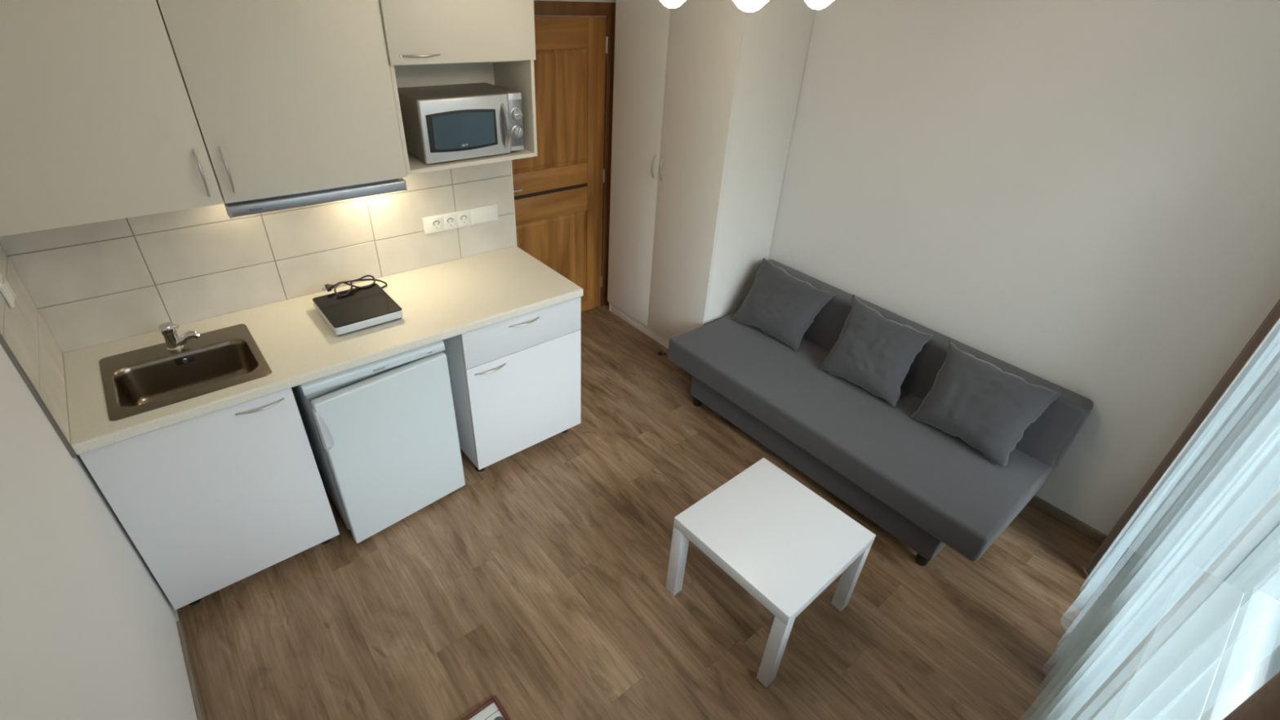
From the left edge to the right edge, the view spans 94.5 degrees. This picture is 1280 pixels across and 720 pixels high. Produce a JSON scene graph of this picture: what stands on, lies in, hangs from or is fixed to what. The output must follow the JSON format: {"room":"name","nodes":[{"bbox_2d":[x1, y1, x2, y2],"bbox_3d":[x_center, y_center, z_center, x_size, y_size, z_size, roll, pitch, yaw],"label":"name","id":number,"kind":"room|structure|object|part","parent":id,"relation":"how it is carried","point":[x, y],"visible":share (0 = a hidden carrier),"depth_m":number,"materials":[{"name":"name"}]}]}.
{"room":"studio apartment","nodes":[
{"label":"studio apartment","id":0,"kind":"room"},
{"bbox_2d":[0,244,197,719],"bbox_3d":[-1.324,0.252,1.137,0.130,2.600,3.960,-23,41,-34],"label":"wall","id":1,"kind":"structure","parent":0,"point":[88,631],"depth_m":1.46,"materials":[{"name":"paint"}]},
{"bbox_2d":[0,272,15,307],"bbox_3d":[-1.866,-0.205,1.744,0.014,0.082,0.082,-23,41,-34],"label":"wall switch","id":2,"kind":"object","parent":1,"relation":"attached to","point":[6,290],"visible":1,"depth_m":1.73,"materials":[{"name":"white plastic"}]},
{"bbox_2d":[0,332,77,457],"bbox_3d":[-1.689,0.038,1.620,0.012,0.612,0.006,-23,41,-34],"label":"trim","id":3,"kind":"structure","parent":1,"relation":"attached to","point":[3,343],"depth_m":1.66,"materials":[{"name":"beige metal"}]},
{"bbox_2d":[176,620,206,719],"bbox_3d":[-1.009,1.530,1.543,0.014,0.056,2.310,-23,41,-34],"label":"baseboard","id":4,"kind":"structure","parent":1,"relation":"attached to","point":[195,691],"depth_m":2.10,"materials":[{"name":"brown wood"}]},
{"bbox_2d":[533,0,615,302],"bbox_3d":[-0.452,-1.466,3.844,1.569,2.600,0.120,-23,41,-34],"label":"wall","id":5,"kind":"structure","parent":0,"point":[594,1],"depth_m":3.47,"materials":[{"name":"paint"}]},
{"bbox_2d":[511,0,615,311],"bbox_3d":[-0.560,-1.125,3.821,0.988,2.043,0.078,-23,41,-34],"label":"door","id":6,"kind":"structure","parent":5,"relation":"in","point":[561,193],"depth_m":3.79,"materials":[{"name":"brown wood"}]},
{"bbox_3d":[-0.799,-1.014,3.640,0.140,0.170,0.062,-23,41,-34],"label":"handle","id":7,"kind":"part","parent":6,"relation":"part of","materials":[{"name":"silver metal"}]},
{"bbox_3d":[-0.556,-1.509,3.598,0.582,0.674,0.011,-23,41,-34],"label":"raised panel","id":8,"kind":"part","parent":6,"relation":"part of","materials":[{"name":"brown wood"}]},
{"bbox_3d":[-0.578,-1.170,3.819,0.582,0.138,0.014,-23,41,-34],"label":"rail","id":9,"kind":"part","parent":6,"relation":"part of","materials":[{"name":"brown wood"}]},
{"bbox_3d":[-0.611,-0.699,4.129,0.582,0.610,0.011,-23,41,-34],"label":"raised panel","id":10,"kind":"part","parent":6,"relation":"part of","materials":[{"name":"brown wood"}]},
{"bbox_3d":[-0.588,-1.023,3.916,0.582,0.166,0.014,-23,41,-34],"label":"rail","id":11,"kind":"part","parent":6,"relation":"part of","materials":[{"name":"brown wood"}]},
{"bbox_3d":[-0.532,-1.859,3.367,0.582,0.166,0.014,-23,41,-34],"label":"rail","id":12,"kind":"part","parent":6,"relation":"part of","materials":[{"name":"brown wood"}]},
{"bbox_3d":[-0.632,-0.367,4.346,0.582,0.184,0.014,-23,41,-34],"label":"rail","id":13,"kind":"part","parent":6,"relation":"part of","materials":[{"name":"brown wood"}]},
{"bbox_2d":[177,302,1138,719],"bbox_3d":[-0.034,0.794,2.869,3.663,0.060,3.960,-23,41,-34],"label":"floor","id":14,"kind":"structure","parent":0,"point":[537,584],"depth_m":2.45,"materials":[{"name":"brown wood"}]},
{"bbox_2d":[79,387,339,609],"bbox_3d":[-1.694,0.433,2.388,0.594,0.886,0.615,-23,41,-34],"label":"base cabinet","id":15,"kind":"object","parent":14,"relation":"on","point":[210,502],"visible":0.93,"depth_m":2.15,"materials":[{"name":"white laminate"}]},
{"bbox_3d":[-1.787,0.925,2.354,0.060,0.090,0.060,-23,41,-34],"label":"leg","id":16,"kind":"part","parent":15,"relation":"part of","materials":[{"name":"black plastic"}]},
{"bbox_3d":[-1.340,0.169,2.092,0.156,0.008,0.031,-23,41,-34],"label":"handle","id":17,"kind":"part","parent":15,"relation":"part of","materials":[{"name":"silver metal"}]},
{"bbox_3d":[-1.410,0.768,2.632,0.060,0.090,0.060,-23,41,-34],"label":"leg","id":18,"kind":"part","parent":15,"relation":"part of","materials":[{"name":"black plastic"}]},
{"bbox_2d":[291,340,465,543],"bbox_3d":[-1.211,0.260,2.716,0.552,0.868,0.614,-23,41,-34],"label":"fridge","id":19,"kind":"object","parent":14,"relation":"on","point":[382,434],"visible":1,"depth_m":2.50,"materials":[{"name":"white metal"}]},
{"bbox_3d":[-1.207,0.266,2.264,0.037,0.190,0.042,-23,41,-34],"label":"handle","id":20,"kind":"part","parent":19,"relation":"part of","materials":[{"name":"grey plastic"}]},
{"bbox_3d":[-1.212,-0.093,2.517,0.552,0.059,0.543,-23,41,-34],"label":"panel","id":21,"kind":"part","parent":19,"relation":"part of","materials":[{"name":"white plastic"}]},
{"bbox_2d":[460,695,511,719],"bbox_3d":[-0.498,1.346,1.912,0.298,0.016,0.416,-23,41,-34],"label":"picture frame","id":22,"kind":"object","parent":14,"relation":"on","point":[492,708],"visible":1,"depth_m":2.07,"materials":[{"name":"brown wood"}]},
{"bbox_2d":[469,702,504,719],"bbox_3d":[-0.498,1.349,1.915,0.268,0.005,0.386,-23,41,-34],"label":"print","id":23,"kind":"object","parent":22,"relation":"on","point":[487,710],"depth_m":2.07,"materials":[{"name":"white paper"}]},
{"bbox_2d":[441,296,581,471],"bbox_3d":[-0.726,0.030,3.100,0.618,0.886,0.615,-23,41,-34],"label":"base cabinet","id":24,"kind":"object","parent":14,"relation":"on","point":[516,382],"visible":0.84,"depth_m":2.86,"materials":[{"name":"white laminate"}]},
{"bbox_2d":[62,245,582,454],"bbox_3d":[-1.192,-0.167,2.507,1.878,0.038,0.630,-23,41,-34],"label":"countertop","id":25,"kind":"structure","parent":24,"relation":"on","point":[442,301],"depth_m":2.39,"materials":[{"name":"beige laminate"}]},
{"bbox_2d":[158,322,200,351],"bbox_3d":[-1.716,-0.097,2.216,0.120,0.100,0.052,-14,37,-25],"label":"faucet","id":26,"kind":"object","parent":25,"relation":"on","point":[174,342],"visible":1,"depth_m":2.20,"materials":[{"name":"silver metal"}]},
{"bbox_3d":[-1.738,-0.119,2.188,0.062,0.032,0.048,-23,41,-34],"label":"lever","id":27,"kind":"part","parent":26,"relation":"part of","materials":[{"name":"silver metal"}]},
{"bbox_3d":[-1.700,-0.081,2.224,0.093,0.060,0.034,-8,35,-18],"label":"spout","id":28,"kind":"part","parent":26,"relation":"part of","materials":[{"name":"silver metal"}]},
{"bbox_2d":[98,324,271,421],"bbox_3d":[-1.643,0.088,2.177,0.466,0.158,0.445,-23,41,-34],"label":"sink","id":29,"kind":"object","parent":25,"relation":"in","point":[141,380],"visible":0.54,"depth_m":2.19,"materials":[{"name":"metal"}]},
{"bbox_2d":[312,275,403,335],"bbox_3d":[-1.184,-0.251,2.522,0.328,0.088,0.347,-23,41,-34],"label":"induction hob","id":30,"kind":"object","parent":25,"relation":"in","point":[352,309],"visible":1,"depth_m":2.47,"materials":[{"name":"black glass"}]},
{"bbox_3d":[-1.227,-0.320,2.622,0.244,0.087,0.093,-25,43,-37],"label":"power cord","id":31,"kind":"part","parent":30,"relation":"part of","materials":[{"name":"black plastic"}]},
{"bbox_3d":[-1.193,-0.201,2.512,0.252,0.004,0.282,-23,41,-34],"label":"plate","id":32,"kind":"part","parent":30,"relation":"part of","materials":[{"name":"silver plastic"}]},
{"bbox_3d":[-0.829,0.526,3.060,0.060,0.090,0.060,-23,41,-34],"label":"leg","id":33,"kind":"part","parent":24,"relation":"part of","materials":[{"name":"black plastic"}]},
{"bbox_3d":[-0.675,0.046,2.693,0.156,0.008,0.031,-23,41,-34],"label":"handle","id":34,"kind":"part","parent":24,"relation":"part of","materials":[{"name":"silver metal"}]},
{"bbox_3d":[-0.532,-0.137,2.743,0.618,0.186,0.018,-23,41,-34],"label":"drawer","id":35,"kind":"part","parent":24,"relation":"part of","materials":[{"name":"white laminate"}]},
{"bbox_3d":[-0.554,0.195,2.960,0.618,0.602,0.018,-23,41,-34],"label":"door","id":36,"kind":"part","parent":24,"relation":"part of","materials":[{"name":"white laminate"}]},
{"bbox_3d":[-0.521,-0.170,2.697,0.156,0.008,0.031,-23,41,-34],"label":"handle","id":37,"kind":"part","parent":24,"relation":"part of","materials":[{"name":"silver metal"}]},
{"bbox_2d":[657,351,666,355],"bbox_3d":[0.152,-0.048,4.099,0.056,0.020,0.034,-7,35,-15],"label":"door stop","id":38,"kind":"object","parent":14,"relation":"on","point":[660,353],"visible":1,"depth_m":4.09,"materials":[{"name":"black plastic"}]},
{"bbox_2d":[607,0,814,348],"bbox_3d":[0.333,-1.223,3.773,0.589,2.360,0.991,-23,41,-34],"label":"wardrobe","id":39,"kind":"object","parent":14,"relation":"on","point":[706,92],"visible":0.88,"depth_m":3.46,"materials":[{"name":"beige laminate"}]},
{"bbox_3d":[-0.030,-1.297,3.764,0.018,2.268,0.468,-23,41,-34],"label":"door","id":40,"kind":"part","parent":39,"relation":"part of","materials":[{"name":"beige laminate"}]},
{"bbox_3d":[0.081,-1.188,3.638,0.030,0.143,0.009,-23,41,-34],"label":"handle","id":41,"kind":"part","parent":39,"relation":"part of","materials":[{"name":"silver metal"}]},
{"bbox_3d":[0.128,-1.155,3.593,0.030,0.143,0.009,-23,41,-34],"label":"handle","id":42,"kind":"part","parent":39,"relation":"part of","materials":[{"name":"silver metal"}]},
{"bbox_3d":[0.289,-1.074,3.456,0.018,2.268,0.520,-23,41,-34],"label":"door","id":43,"kind":"part","parent":39,"relation":"part of","materials":[{"name":"beige laminate"}]},
{"bbox_2d":[665,457,875,688],"bbox_3d":[0.510,0.828,2.413,0.563,0.444,0.563,-23,41,-34],"label":"coffee table","id":44,"kind":"object","parent":14,"relation":"on","point":[778,539],"visible":1,"depth_m":2.26,"materials":[{"name":"white paint"}]},
{"bbox_3d":[0.156,0.820,2.435,0.051,0.394,0.051,-23,41,-34],"label":"leg","id":45,"kind":"part","parent":44,"relation":"part of","materials":[{"name":"white paint"}]},
{"bbox_3d":[0.485,1.042,2.131,0.051,0.394,0.051,-23,41,-34],"label":"leg","id":46,"kind":"part","parent":44,"relation":"part of","materials":[{"name":"white paint"}]},
{"bbox_3d":[0.861,0.878,2.418,0.051,0.394,0.051,-23,41,-34],"label":"leg","id":47,"kind":"part","parent":44,"relation":"part of","materials":[{"name":"white paint"}]},
{"bbox_2d":[667,259,1093,566],"bbox_3d":[1.108,0.190,3.212,0.874,0.702,1.895,-23,41,-34],"label":"sofa","id":48,"kind":"object","parent":14,"relation":"on","point":[922,484],"visible":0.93,"depth_m":2.92,"materials":[{"name":"grey fabric"}]},
{"bbox_3d":[0.355,0.244,3.632,0.064,0.067,0.064,-23,41,-34],"label":"leg","id":49,"kind":"part","parent":48,"relation":"part of","materials":[{"name":"black plastic"}]},
{"bbox_2d":[731,257,835,351],"bbox_3d":[0.846,-0.331,3.570,0.247,0.361,0.543,-23,41,-34],"label":"cushion","id":50,"kind":"object","parent":48,"relation":"on","point":[783,306],"visible":1,"depth_m":3.52,"materials":[{"name":"grey fabric"}]},
{"bbox_2d":[819,293,933,408],"bbox_3d":[1.245,-0.056,3.174,0.262,0.373,0.508,-23,41,-34],"label":"cushion","id":51,"kind":"object","parent":48,"relation":"on","point":[874,353],"visible":1,"depth_m":3.12,"materials":[{"name":"grey fabric"}]},
{"bbox_3d":[1.302,0.905,2.720,0.064,0.067,0.064,-23,41,-34],"label":"leg","id":52,"kind":"part","parent":48,"relation":"part of","materials":[{"name":"black plastic"}]},
{"bbox_3d":[1.379,-0.031,3.332,0.186,0.435,1.895,-23,41,-34],"label":"backrest","id":53,"kind":"part","parent":48,"relation":"part of","materials":[{"name":"grey fabric"}]},
{"bbox_2d":[911,340,1062,468],"bbox_3d":[1.613,0.208,2.829,0.249,0.355,0.528,-23,41,-34],"label":"cushion","id":54,"kind":"object","parent":48,"relation":"on","point":[970,398],"visible":1,"depth_m":2.77,"materials":[{"name":"grey fabric"}]},
{"bbox_2d":[768,0,1279,559],"bbox_3d":[1.408,-0.885,3.148,0.120,2.600,3.960,-23,41,-34],"label":"wall","id":55,"kind":"structure","parent":0,"point":[1082,197],"depth_m":2.60,"materials":[{"name":"paint"}]},
{"bbox_2d":[1028,495,1149,566],"bbox_3d":[1.591,0.412,3.512,0.016,0.056,2.410,-23,41,-34],"label":"baseboard","id":56,"kind":"structure","parent":55,"relation":"attached to","point":[1135,557],"depth_m":2.92,"materials":[{"name":"brown wood"}]},
{"bbox_2d":[1062,400,1279,719],"bbox_3d":[1.205,0.498,1.019,3.463,2.600,0.260,-23,41,-34],"label":"wall window","id":57,"kind":"structure","parent":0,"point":[1254,469],"depth_m":2.33,"materials":[{"name":"glass"}]},
{"bbox_2d":[1053,559,1148,719],"bbox_3d":[1.045,1.498,1.800,3.433,0.056,0.016,-23,41,-34],"label":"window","id":58,"kind":"structure","parent":57,"relation":"attached to","point":[1078,681],"depth_m":2.38,"materials":[{"name":"white plastic"}]},
{"bbox_2d":[1110,554,1279,719],"bbox_3d":[1.047,0.375,0.797,2.050,1.569,0.218,-23,41,-34],"label":"window","id":59,"kind":"structure","parent":57,"relation":"attached to","point":[1172,677],"depth_m":1.55,"materials":[{"name":"white"}]},
{"bbox_3d":[1.456,0.231,1.031,0.974,1.450,0.072,-23,41,-34],"label":"sash","id":60,"kind":"part","parent":59,"relation":"part of","materials":[{"name":"white"}]},
{"bbox_3d":[1.459,0.233,1.029,0.880,1.360,0.006,-23,41,-34],"label":"pane","id":61,"kind":"part","parent":59,"relation":"part of","materials":[{"name":"clear glass"}]},
{"bbox_2d":[1199,477,1279,599],"bbox_3d":[2.168,0.230,1.753,0.830,2.250,0.092,-23,41,-34],"label":"door","id":62,"kind":"structure","parent":57,"relation":"attached to","point":[1253,544],"depth_m":2.21,"materials":[{"name":"white"}]},
{"bbox_3d":[2.164,0.227,1.757,0.610,2.030,0.006,-23,41,-34],"label":"pane","id":63,"kind":"part","parent":62,"relation":"part of","materials":[{"name":"clear glass"}]},
{"bbox_3d":[0.115,-1.435,1.407,3.663,0.080,3.960,-23,41,-34],"label":"ceiling","id":64,"kind":"structure","parent":0,"visible":0},
{"bbox_2d":[659,0,833,12],"bbox_3d":[0.293,-1.155,1.507,0.528,0.475,0.518,-23,41,-34],"label":"ceiling lamp","id":65,"kind":"object","parent":64,"relation":"hanging from","point":[748,6],"visible":1,"depth_m":1.63,"materials":[{"name":"white glass"}]},
{"bbox_3d":[0.095,-1.080,1.673,0.129,0.146,0.125,-23,41,-34],"label":"lamp shade","id":66,"kind":"part","parent":65,"relation":"part of","materials":[{"name":"white glass"}]},
{"bbox_3d":[0.259,-0.881,1.353,0.129,0.146,0.125,-23,41,-34],"label":"lamp shade","id":67,"kind":"part","parent":65,"relation":"part of","materials":[{"name":"white glass"}]},
{"bbox_3d":[0.503,-1.054,1.634,0.129,0.146,0.125,-23,41,-34],"label":"lamp shade","id":68,"kind":"part","parent":65,"relation":"part of","materials":[{"name":"white glass"}]},
{"bbox_3d":[1.187,-0.713,0.529,3.255,0.043,0.113,-23,41,-34],"label":"rail","id":69,"kind":"object","parent":64,"relation":"attached to","visible":0},
{"bbox_2d":[1084,298,1279,578],"bbox_3d":[2.216,-0.116,2.091,0.304,2.547,0.034,-23,41,-34],"label":"window frame","id":70,"kind":"structure","parent":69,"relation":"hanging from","point":[1272,320],"depth_m":2.28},
{"bbox_2d":[1222,671,1279,719],"bbox_3d":[0.055,0.776,0.512,0.282,2.547,0.035,-23,41,-34],"label":"drape","id":71,"kind":"object","parent":69,"relation":"hanging from","point":[1264,704],"visible":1,"depth_m":0.17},
{"bbox_3d":[-1.560,-0.766,2.664,1.894,2.600,0.548,-23,41,-34],"label":"wall","id":72,"kind":"structure","parent":0,"visible":0},
{"bbox_2d":[0,160,515,352],"bbox_3d":[-1.391,-0.473,2.599,1.893,0.801,0.012,-23,41,-34],"label":"tile backsplash","id":73,"kind":"structure","parent":72,"relation":"attached to","point":[91,284],"depth_m":2.39,"materials":[{"name":"tile"}]},
{"bbox_2d":[0,0,223,236],"bbox_3d":[-1.709,-0.810,1.716,0.604,0.744,0.365,-23,41,-34],"label":"upper cabinet","id":74,"kind":"object","parent":73,"relation":"attached to","point":[98,122],"visible":1,"depth_m":1.69,"materials":[{"name":"beige laminate"}]},
{"bbox_3d":[-1.412,-0.599,1.907,0.009,0.154,0.030,-23,41,-34],"label":"handle","id":75,"kind":"part","parent":74,"relation":"part of","materials":[{"name":"silver metal"}]},
{"bbox_2d":[155,0,406,203],"bbox_3d":[-1.239,-1.006,2.062,0.621,0.744,0.365,-23,41,-34],"label":"upper cabinet","id":76,"kind":"object","parent":73,"relation":"attached to","point":[286,96],"visible":0.96,"depth_m":1.97,"materials":[{"name":"beige laminate"}]},
{"bbox_3d":[-1.357,-0.622,1.948,0.009,0.154,0.030,-23,41,-34],"label":"handle","id":77,"kind":"part","parent":76,"relation":"part of","materials":[{"name":"silver metal"}]},
{"bbox_2d":[222,177,407,218],"bbox_3d":[-1.266,-0.673,2.274,0.610,0.046,0.353,-23,41,-34],"label":"hood","id":78,"kind":"object","parent":76,"relation":"attached to","point":[237,209],"visible":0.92,"depth_m":2.15,"materials":[{"name":"metal"}]},
{"bbox_2d":[378,0,537,174],"bbox_3d":[-0.766,-1.201,2.401,0.601,0.737,0.377,-23,41,-34],"label":"upper cabinet","id":79,"kind":"object","parent":73,"relation":"attached to","point":[428,42],"visible":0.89,"depth_m":2.30,"materials":[{"name":"beige laminate"}]},
{"bbox_3d":[-0.795,-1.110,2.158,0.156,0.008,0.031,-23,41,-34],"label":"handle","id":80,"kind":"part","parent":79,"relation":"part of","materials":[{"name":"silver metal"}]},
{"bbox_3d":[-0.657,-1.296,2.198,0.601,0.343,0.016,-23,41,-34],"label":"door","id":81,"kind":"part","parent":79,"relation":"part of","materials":[{"name":"beige laminate"}]},
{"bbox_2d":[397,82,524,164],"bbox_3d":[-0.767,-1.019,2.539,0.452,0.250,0.343,-23,41,-34],"label":"microwave","id":82,"kind":"object","parent":79,"relation":"in","point":[442,123],"visible":0.99,"depth_m":2.44,"materials":[{"name":"silver metal"}]},
{"bbox_3d":[-0.715,-0.957,2.442,0.384,0.240,0.022,-23,41,-34],"label":"door","id":83,"kind":"part","parent":82,"relation":"part of","materials":[{"name":"silver metal"}]},
{"bbox_3d":[-0.718,-0.942,2.428,0.268,0.136,0.001,-23,41,-34],"label":"glass","id":84,"kind":"part","parent":82,"relation":"part of","materials":[{"name":"blue"}]},
{"bbox_3d":[-0.570,-0.994,2.520,0.019,0.183,0.043,-23,41,-34],"label":"handle","id":85,"kind":"part","parent":82,"relation":"part of","materials":[{"name":"silver metal"}]},
{"bbox_3d":[-0.542,-1.032,2.568,0.066,0.235,0.020,-23,41,-34],"label":"control panel","id":86,"kind":"part","parent":82,"relation":"part of","materials":[{"name":"silver metal"}]},
{"bbox_3d":[-0.535,-1.025,2.564,0.062,0.191,0.002,-23,41,-34],"label":"dial plate","id":87,"kind":"part","parent":82,"relation":"part of","materials":[{"name":"silver metal"}]},
{"bbox_2d":[422,204,497,234],"bbox_3d":[-0.883,-0.701,2.940,0.392,0.082,0.013,-23,41,-34],"label":"power socket","id":88,"kind":"object","parent":73,"relation":"attached to","point":[438,223],"visible":1,"depth_m":2.93,"materials":[{"name":"white plastic"}]},
{"bbox_2d":[431,220,440,228],"bbox_3d":[-0.983,-0.655,2.860,0.043,0.043,0.002,-23,41,-34],"label":"power socket","id":89,"kind":"object","parent":88,"relation":"on","point":[435,224],"depth_m":2.86,"materials":[{"name":"white plastic"}]},
{"bbox_2d":[446,217,454,226],"bbox_3d":[-0.929,-0.677,2.900,0.043,0.043,0.002,-23,41,-34],"label":"power socket","id":90,"kind":"object","parent":88,"relation":"on","point":[450,220],"depth_m":2.90,"materials":[{"name":"white plastic"}]},
{"bbox_2d":[459,214,467,223],"bbox_3d":[-0.875,-0.700,2.940,0.043,0.043,0.002,-23,41,-34],"label":"power socket","id":91,"kind":"object","parent":88,"relation":"on","point":[463,218],"depth_m":2.94,"materials":[{"name":"white plastic"}]},
{"bbox_2d":[470,206,496,223],"bbox_3d":[-0.796,-0.736,3.002,0.139,0.066,0.005,-23,41,-34],"label":"switch plate","id":92,"kind":"object","parent":88,"relation":"attached to","point":[482,214],"depth_m":3.00,"materials":[{"name":"white plastic"}]},
{"bbox_2d":[510,160,516,245],"bbox_3d":[-0.686,-0.482,3.324,0.004,1.500,0.013,-23,41,-34],"label":"trim","id":93,"kind":"structure","parent":72,"relation":"attached to","point":[510,160],"depth_m":3.09,"materials":[{"name":"white"}]}
]}

